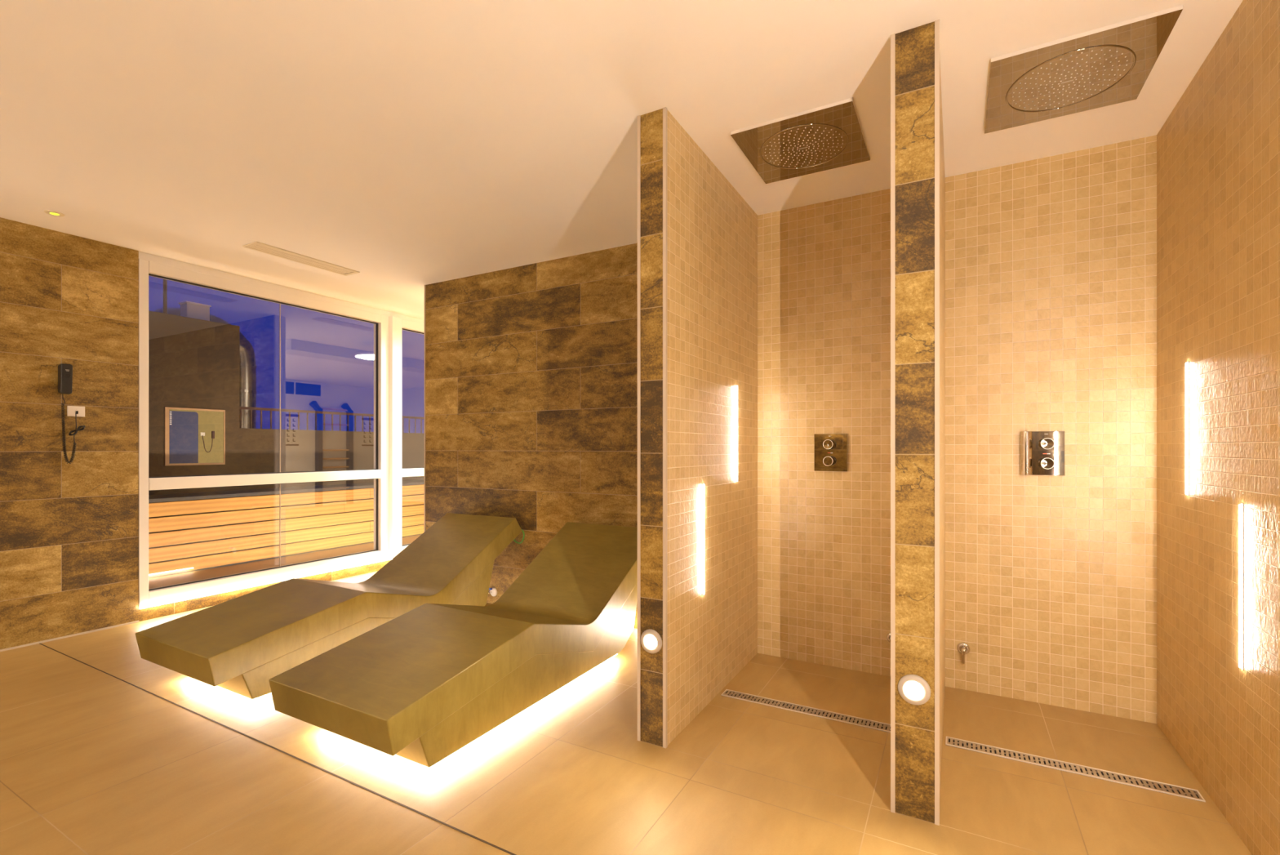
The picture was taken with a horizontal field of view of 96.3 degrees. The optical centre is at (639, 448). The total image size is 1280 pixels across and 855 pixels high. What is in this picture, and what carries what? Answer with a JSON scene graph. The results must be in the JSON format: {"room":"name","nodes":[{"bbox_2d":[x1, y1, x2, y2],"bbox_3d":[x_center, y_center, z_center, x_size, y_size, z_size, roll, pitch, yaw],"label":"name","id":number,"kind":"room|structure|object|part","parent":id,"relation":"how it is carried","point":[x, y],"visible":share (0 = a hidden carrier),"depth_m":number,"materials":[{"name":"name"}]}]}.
{"room":"spa","nodes":[
{"label":"spa","id":0,"kind":"room"},
{"bbox_2d":[0,217,138,648],"bbox_3d":[-4.686,-0.082,2.012,0.250,2.564,4.595,0,0,29],"label":"wall","id":1,"kind":"structure","parent":0,"point":[69,532],"depth_m":3.64,"materials":[{"name":"stone"}]},
{"bbox_2d":[0,620,139,651],"bbox_3d":[-4.523,1.195,2.036,0.012,0.010,4.395,0,0,29],"label":"baseboard","id":2,"kind":"structure","parent":1,"relation":"attached to","point":[135,621],"depth_m":3.64,"materials":[{"name":"beige tile"}]},
{"bbox_2d":[57,363,85,463],"bbox_3d":[-3.607,-0.216,3.647,0.060,0.632,0.129,0,0,29],"label":"telephone","id":3,"kind":"object","parent":1,"relation":"attached to","point":[64,371],"visible":1,"depth_m":3.61,"materials":[{"name":"black plastic"}]},
{"bbox_3d":[-3.622,-0.121,3.636,0.019,0.444,0.073,0,0,29],"label":"coiled cord","id":4,"kind":"part","parent":3,"relation":"part of","materials":[{"name":"black plastic"}]},
{"bbox_2d":[66,405,84,416],"bbox_3d":[-3.614,-0.236,3.677,0.018,0.067,0.084,0,0,29],"label":"wall socket","id":5,"kind":"object","parent":1,"relation":"attached to","point":[71,410],"visible":1,"depth_m":3.67,"materials":[{"name":"beige plastic"}]},
{"bbox_2d":[138,258,388,606],"bbox_3d":[-3.029,-0.108,4.862,0.118,2.409,1.993,0,0,29],"label":"window","id":6,"kind":"structure","parent":1,"relation":"in","point":[380,473],"depth_m":4.61,"materials":[{"name":"white metal"}]},
{"bbox_3d":[-3.039,1.051,4.848,0.114,0.090,1.848,0,0,29],"label":"rail","id":7,"kind":"part","parent":6,"relation":"part of","materials":[{"name":"white metal"}]},
{"bbox_2d":[138,559,391,621],"bbox_3d":[-1.874,1.157,7.113,0.246,0.086,7.055,0,0,29],"label":"wall","id":8,"kind":"structure","parent":0,"point":[159,611],"depth_m":4.42,"materials":[{"name":"stone"}]},
{"bbox_2d":[138,557,392,608],"bbox_3d":[-2.569,1.104,5.585,0.017,0.020,3.703,0,0,29],"label":"led light strip","id":9,"kind":"object","parent":8,"relation":"attached to","point":[388,558],"visible":0.64,"depth_m":4.59,"materials":[{"name":"glowing warm white light emitter"}]},
{"bbox_2d":[388,315,401,558],"bbox_3d":[-2.499,-0.108,5.774,0.165,2.409,0.115,0,0,29],"label":"post","id":10,"kind":"object","parent":8,"relation":"on","point":[394,322],"visible":0.62,"depth_m":5.71,"materials":[{"name":"white metal"}]},
{"bbox_2d":[401,319,424,550],"bbox_3d":[-1.974,-0.108,6.774,0.118,2.409,2.145,0,0,29],"label":"window","id":11,"kind":"structure","parent":8,"relation":"in","point":[409,326],"depth_m":5.96,"materials":[{"name":"white metal"}]},
{"bbox_2d":[138,251,424,324],"bbox_3d":[-1.820,-1.338,7.083,0.108,0.052,7.055,0,0,29],"label":"wall","id":12,"kind":"structure","parent":0,"point":[143,255],"depth_m":4.71,"materials":[{"name":"white paint"}]},
{"bbox_2d":[425,243,637,628],"bbox_3d":[-0.514,-0.082,4.150,2.870,2.564,0.110,0,0,29],"label":"wall","id":13,"kind":"structure","parent":0,"point":[531,370],"depth_m":4.25,"materials":[{"name":"stone"}]},
{"bbox_2d":[424,284,425,531],"bbox_3d":[-1.798,-0.082,4.796,0.013,2.564,0.008,0,0,29],"label":"trim","id":14,"kind":"structure","parent":13,"relation":"attached to","point":[424,285],"depth_m":4.79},
{"bbox_2d":[488,586,497,595],"bbox_3d":[-1.140,1.106,4.403,0.069,0.072,0.052,0,0,29],"label":"valve","id":15,"kind":"object","parent":13,"relation":"attached to","point":[493,591],"visible":0.82,"depth_m":4.41,"materials":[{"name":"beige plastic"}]},
{"bbox_2d":[513,528,524,543],"bbox_3d":[-0.908,0.655,4.291,0.109,0.119,0.017,0,0,29],"label":"loop","id":16,"kind":"object","parent":13,"relation":"attached to","point":[522,529],"visible":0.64,"depth_m":4.27,"materials":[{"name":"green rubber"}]},
{"bbox_2d":[0,0,1243,319],"bbox_3d":[0.030,-1.424,3.553,7.020,0.120,11.850,0,0,29],"label":"ceiling","id":17,"kind":"structure","parent":0,"point":[407,146],"depth_m":2.29,"materials":[{"name":"paint"}]},
{"bbox_2d":[44,209,65,216],"bbox_3d":[-3.400,-1.360,3.329,0.086,0.008,0.086,0,0,29],"label":"ceiling light","id":18,"kind":"object","parent":17,"relation":"attached to","point":[47,211],"visible":1,"depth_m":3.32,"materials":[{"name":"yellow glass"}]},
{"bbox_2d":[242,241,359,275],"bbox_3d":[-2.423,-1.360,4.149,0.172,0.008,0.748,0,0,29],"label":"ceiling vent","id":19,"kind":"object","parent":17,"relation":"in","point":[256,246],"visible":1,"depth_m":4.10,"materials":[{"name":"beige metal"}]},
{"bbox_2d":[730,97,870,183],"bbox_3d":[0.736,-1.356,2.582,0.499,0.016,0.524,0,0,29],"label":"shower head","id":20,"kind":"object","parent":17,"relation":"attached to","point":[828,136],"visible":1,"depth_m":2.53},
{"bbox_2d":[984,4,1182,133],"bbox_3d":[1.576,-1.356,2.114,0.505,0.016,0.521,0,0,29],"label":"shower head","id":21,"kind":"object","parent":17,"relation":"attached to","point":[1111,64],"visible":1,"depth_m":2.06},
{"bbox_2d":[0,534,1252,854],"bbox_3d":[-1.852,1.260,4.591,11.320,0.120,11.850,0,0,29],"label":"floor","id":22,"kind":"structure","parent":0,"point":[93,762],"depth_m":2.09,"materials":[{"name":"ceramic"}]},
{"bbox_2d":[40,643,516,854],"bbox_3d":[-1.203,1.201,2.151,5.715,0.003,0.006,0,0,29],"label":"joint","id":23,"kind":"object","parent":22,"relation":"on","point":[319,767],"visible":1,"depth_m":2.16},
{"bbox_2d":[148,479,424,577],"bbox_3d":[-4.094,0.833,6.485,0.505,0.735,9.840,0,0,29],"label":"fence","id":24,"kind":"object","parent":22,"relation":"on","point":[188,532],"depth_m":6.09,"materials":[{"name":"brown wood"}]},
{"bbox_2d":[148,310,424,495],"bbox_3d":[-5.620,-0.100,7.099,2.300,2.600,11.000,0,0,29],"label":"wall","id":25,"kind":"structure","parent":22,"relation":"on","point":[193,362],"depth_m":6.44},
{"bbox_2d":[163,279,167,313],"bbox_3d":[-5.141,-1.675,6.206,0.033,0.550,0.033,0,0,-39],"label":"mast","id":26,"kind":"object","parent":25,"relation":"on","point":[165,281],"visible":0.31,"depth_m":6.20,"materials":[{"name":"grey metal"}]},
{"bbox_2d":[164,406,225,465],"bbox_3d":[-4.793,-0.123,6.191,0.025,0.610,0.557,0,0,29],"label":"room window","id":27,"kind":"structure","parent":25,"relation":"in","point":[193,436],"depth_m":6.18,"materials":[{"name":"multicoloured glass"}]},
{"bbox_3d":[-4.851,-0.116,6.098,0.007,0.552,0.259,0,0,29],"label":"blue panel","id":28,"kind":"part","parent":27,"relation":"part of","materials":[{"name":"glass"}]},
{"bbox_3d":[-4.744,-0.047,6.288,0.007,0.187,0.105,0,0,29],"label":"cord","id":29,"kind":"part","parent":27,"relation":"part of","materials":[{"name":"black plastic"}]},
{"bbox_2d":[178,300,211,320],"bbox_3d":[-4.993,-1.508,6.433,0.180,0.215,0.240,0,0,29],"label":"condenser unit","id":30,"kind":"object","parent":25,"relation":"on","point":[188,308],"visible":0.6,"depth_m":6.37,"materials":[{"name":"grey metal"}]},
{"bbox_3d":[-4.993,-1.607,6.433,0.180,0.015,0.240,0,0,29],"label":"lid","id":31,"kind":"part","parent":30,"relation":"part of","materials":[{"name":"white metal"}]},
{"bbox_2d":[154,307,257,428],"bbox_3d":[-5.325,-0.260,6.969,1.115,2.919,0.500,0,0,-5],"label":"ventilation duct","id":32,"kind":"object","parent":25,"relation":"attached to","point":[248,392],"visible":0.28,"depth_m":7.01,"materials":[{"name":"silver metal"}]},
{"bbox_2d":[240,406,424,433],"bbox_3d":[-3.757,-0.357,8.321,0.030,0.255,3.860,0,0,29],"label":"railing","id":33,"kind":"object","parent":25,"relation":"on","point":[261,409],"visible":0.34,"depth_m":7.47,"materials":[{"name":"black metal"}]},
{"bbox_3d":[-3.757,-0.470,8.321,0.030,0.030,3.860,0,0,29],"label":"rail","id":34,"kind":"part","parent":33,"relation":"part of","materials":[{"name":"grey metal"}]},
{"bbox_2d":[135,512,521,703],"bbox_3d":[-1.676,0.855,3.537,0.703,0.689,2.044,0,0,29],"label":"lounger","id":35,"kind":"object","parent":22,"relation":"on","point":[235,646],"visible":0.86,"depth_m":3.05,"materials":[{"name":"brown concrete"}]},
{"bbox_2d":[268,521,637,771],"bbox_3d":[-0.656,0.855,2.974,0.703,0.689,2.044,0,0,29],"label":"lounger","id":36,"kind":"object","parent":22,"relation":"on","point":[421,687],"visible":0.93,"depth_m":2.46,"materials":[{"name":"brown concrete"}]},
{"bbox_2d":[720,688,890,732],"bbox_3d":[0.762,1.198,2.622,0.800,0.004,0.072,0,0,29],"label":"floor drain","id":37,"kind":"object","parent":22,"relation":"on","point":[832,715],"visible":0.94,"depth_m":2.61,"materials":[{"name":"metal"}]},
{"bbox_2d":[945,735,1205,801],"bbox_3d":[1.594,1.198,2.163,0.778,0.004,0.072,0,0,29],"label":"floor drain","id":38,"kind":"object","parent":22,"relation":"on","point":[1181,791],"visible":1,"depth_m":2.13,"materials":[{"name":"metal"}]},
{"bbox_2d":[640,108,757,746],"bbox_3d":[0.341,-0.082,2.858,0.125,2.564,1.215,0,0,29],"label":"wall","id":39,"kind":"structure","parent":0,"point":[713,230],"depth_m":2.55,"materials":[{"name":"tile"}]},
{"bbox_2d":[637,115,640,740],"bbox_3d":[-0.002,-0.082,2.358,0.014,2.564,0.014,0,0,29],"label":"trim","id":40,"kind":"structure","parent":39,"relation":"attached to","point":[639,116],"depth_m":2.35,"materials":[{"name":"metal"}]},
{"bbox_2d":[640,628,662,653],"bbox_3d":[0.044,0.783,2.322,0.097,0.097,0.010,0,0,29],"label":"step light","id":41,"kind":"object","parent":39,"relation":"attached to","point":[651,640],"visible":1,"depth_m":2.32,"materials":[{"name":"white glass"}]},
{"bbox_2d":[662,106,667,747],"bbox_3d":[0.101,-0.082,2.302,0.014,2.564,0.014,0,0,29],"label":"trim","id":42,"kind":"structure","parent":39,"relation":"attached to","point":[664,109],"depth_m":2.30,"materials":[{"name":"metal"}]},
{"bbox_2d":[702,483,704,595],"bbox_3d":[0.293,0.418,2.633,0.008,0.512,0.018,0,0,29],"label":"light strip","id":43,"kind":"object","parent":39,"relation":"attached to","point":[703,484],"visible":1,"depth_m":2.63,"materials":[{"name":"white plastic"}]},
{"bbox_2d":[702,484,704,594],"bbox_3d":[0.293,0.418,2.633,0.006,0.504,0.007,0,0,29],"label":"diffuser","id":44,"kind":"object","parent":43,"relation":"attached to","point":[703,484],"depth_m":2.63,"materials":[{"name":"white plastic"}]},
{"bbox_2d":[735,384,737,481],"bbox_3d":[0.512,-0.078,3.032,0.008,0.512,0.018,0,0,29],"label":"light strip","id":45,"kind":"object","parent":39,"relation":"attached to","point":[736,386],"visible":1,"depth_m":3.03,"materials":[{"name":"white plastic"}]},
{"bbox_2d":[736,385,737,480],"bbox_3d":[0.513,-0.078,3.031,0.006,0.504,0.007,0,0,29],"label":"diffuser","id":46,"kind":"object","parent":45,"relation":"attached to","point":[736,385],"depth_m":3.03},
{"bbox_2d":[895,21,945,822],"bbox_3d":[1.185,-0.082,2.393,0.137,2.564,1.215,0,0,29],"label":"wall","id":47,"kind":"structure","parent":0,"point":[915,46],"depth_m":1.86,"materials":[{"name":"stone"}]},
{"bbox_2d":[890,33,895,812],"bbox_3d":[0.837,-0.082,1.896,0.014,2.564,0.014,0,0,29],"label":"trim","id":48,"kind":"structure","parent":47,"relation":"attached to","point":[892,36],"depth_m":1.89,"materials":[{"name":"silver metal"}]},
{"bbox_2d":[897,674,930,704],"bbox_3d":[0.888,0.783,1.857,0.097,0.097,0.010,0,0,29],"label":"step light","id":49,"kind":"object","parent":47,"relation":"attached to","point":[913,689],"visible":1,"depth_m":1.86,"materials":[{"name":"white glass"}]},
{"bbox_2d":[934,19,939,825],"bbox_3d":[0.952,-0.082,1.837,0.014,2.564,0.022,0,0,29],"label":"trim","id":50,"kind":"structure","parent":47,"relation":"attached to","point":[936,22],"depth_m":1.83,"materials":[{"name":"silver metal"}]},
{"bbox_2d":[757,135,1156,723],"bbox_3d":[1.510,-0.082,3.001,1.785,2.564,0.165,0,0,29],"label":"wall","id":51,"kind":"structure","parent":0,"point":[1051,262],"depth_m":2.79,"materials":[{"name":"tile"}]},
{"bbox_2d":[813,433,847,471],"bbox_3d":[1.036,0.024,3.131,0.174,0.205,0.066,0,0,29],"label":"shower mixer","id":52,"kind":"object","parent":51,"relation":"attached to","point":[830,450],"visible":1,"depth_m":3.14,"materials":[{"name":"metal"}]},
{"bbox_3d":[1.031,0.070,3.128,0.049,0.049,0.052,0,0,29],"label":"knob","id":53,"kind":"part","parent":52,"relation":"part of","materials":[{"name":"metal"}]},
{"bbox_3d":[1.031,-0.021,3.128,0.049,0.049,0.052,0,0,29],"label":"knob","id":54,"kind":"part","parent":52,"relation":"part of","materials":[{"name":"metal"}]},
{"bbox_2d":[886,631,890,643],"bbox_3d":[1.313,1.014,2.989,0.057,0.094,0.048,0,0,29],"label":"tap","id":55,"kind":"object","parent":51,"relation":"attached to","point":[888,636],"visible":0.29,"depth_m":3.01,"materials":[{"name":"silver metal"}]},
{"bbox_2d":[956,642,969,663],"bbox_3d":[1.598,1.014,2.832,0.057,0.094,0.048,0,0,29],"label":"tap","id":56,"kind":"object","parent":51,"relation":"attached to","point":[963,648],"visible":1,"depth_m":2.83,"materials":[{"name":"silver metal"}]},
{"bbox_3d":[1.595,1.031,2.826,0.019,0.060,0.019,0,0,29],"label":"spout","id":57,"kind":"part","parent":56,"relation":"part of","materials":[{"name":"silver metal"}]},
{"bbox_2d":[1020,431,1064,475],"bbox_3d":[1.875,0.024,2.669,0.172,0.205,0.066,0,0,29],"label":"shower mixer","id":58,"kind":"object","parent":51,"relation":"attached to","point":[1042,452],"visible":1,"depth_m":2.69,"materials":[{"name":"metal"}]},
{"bbox_3d":[1.885,0.070,2.657,0.049,0.049,0.052,0,0,29],"label":"knob","id":59,"kind":"part","parent":58,"relation":"part of","materials":[{"name":"metal"}]},
{"bbox_3d":[1.885,-0.021,2.657,0.049,0.049,0.052,0,0,29],"label":"knob","id":60,"kind":"part","parent":58,"relation":"part of","materials":[{"name":"metal"}]},
{"bbox_2d":[1156,0,1279,854],"bbox_3d":[2.047,-0.082,1.920,0.200,2.564,1.540,0,0,29],"label":"wall","id":61,"kind":"structure","parent":0,"point":[1218,148],"depth_m":1.86,"materials":[{"name":"tile"}]},
{"bbox_2d":[1185,360,1189,495],"bbox_3d":[2.061,-0.074,2.160,0.008,0.504,0.018,0,0,29],"label":"light strip","id":62,"kind":"object","parent":61,"relation":"attached to","point":[1187,364],"visible":1,"depth_m":2.16,"materials":[{"name":"white plastic"}]},
{"bbox_2d":[1185,362,1187,493],"bbox_3d":[2.060,-0.074,2.160,0.006,0.496,0.007,0,0,29],"label":"diffuser","id":63,"kind":"object","parent":62,"relation":"attached to","point":[1186,363],"depth_m":2.16,"materials":[{"name":"white plastic"}]},
{"bbox_2d":[1238,502,1244,670],"bbox_3d":[1.835,0.421,1.751,0.008,0.506,0.018,0,0,29],"label":"light strip","id":64,"kind":"object","parent":61,"relation":"attached to","point":[1241,507],"visible":1,"depth_m":1.75,"materials":[{"name":"white plastic"}]},
{"bbox_2d":[1238,504,1241,667],"bbox_3d":[1.835,0.421,1.752,0.006,0.498,0.007,0,0,29],"label":"diffuser","id":65,"kind":"object","parent":64,"relation":"attached to","point":[1239,505],"depth_m":1.75,"materials":[{"name":"white plastic"}]}
]}

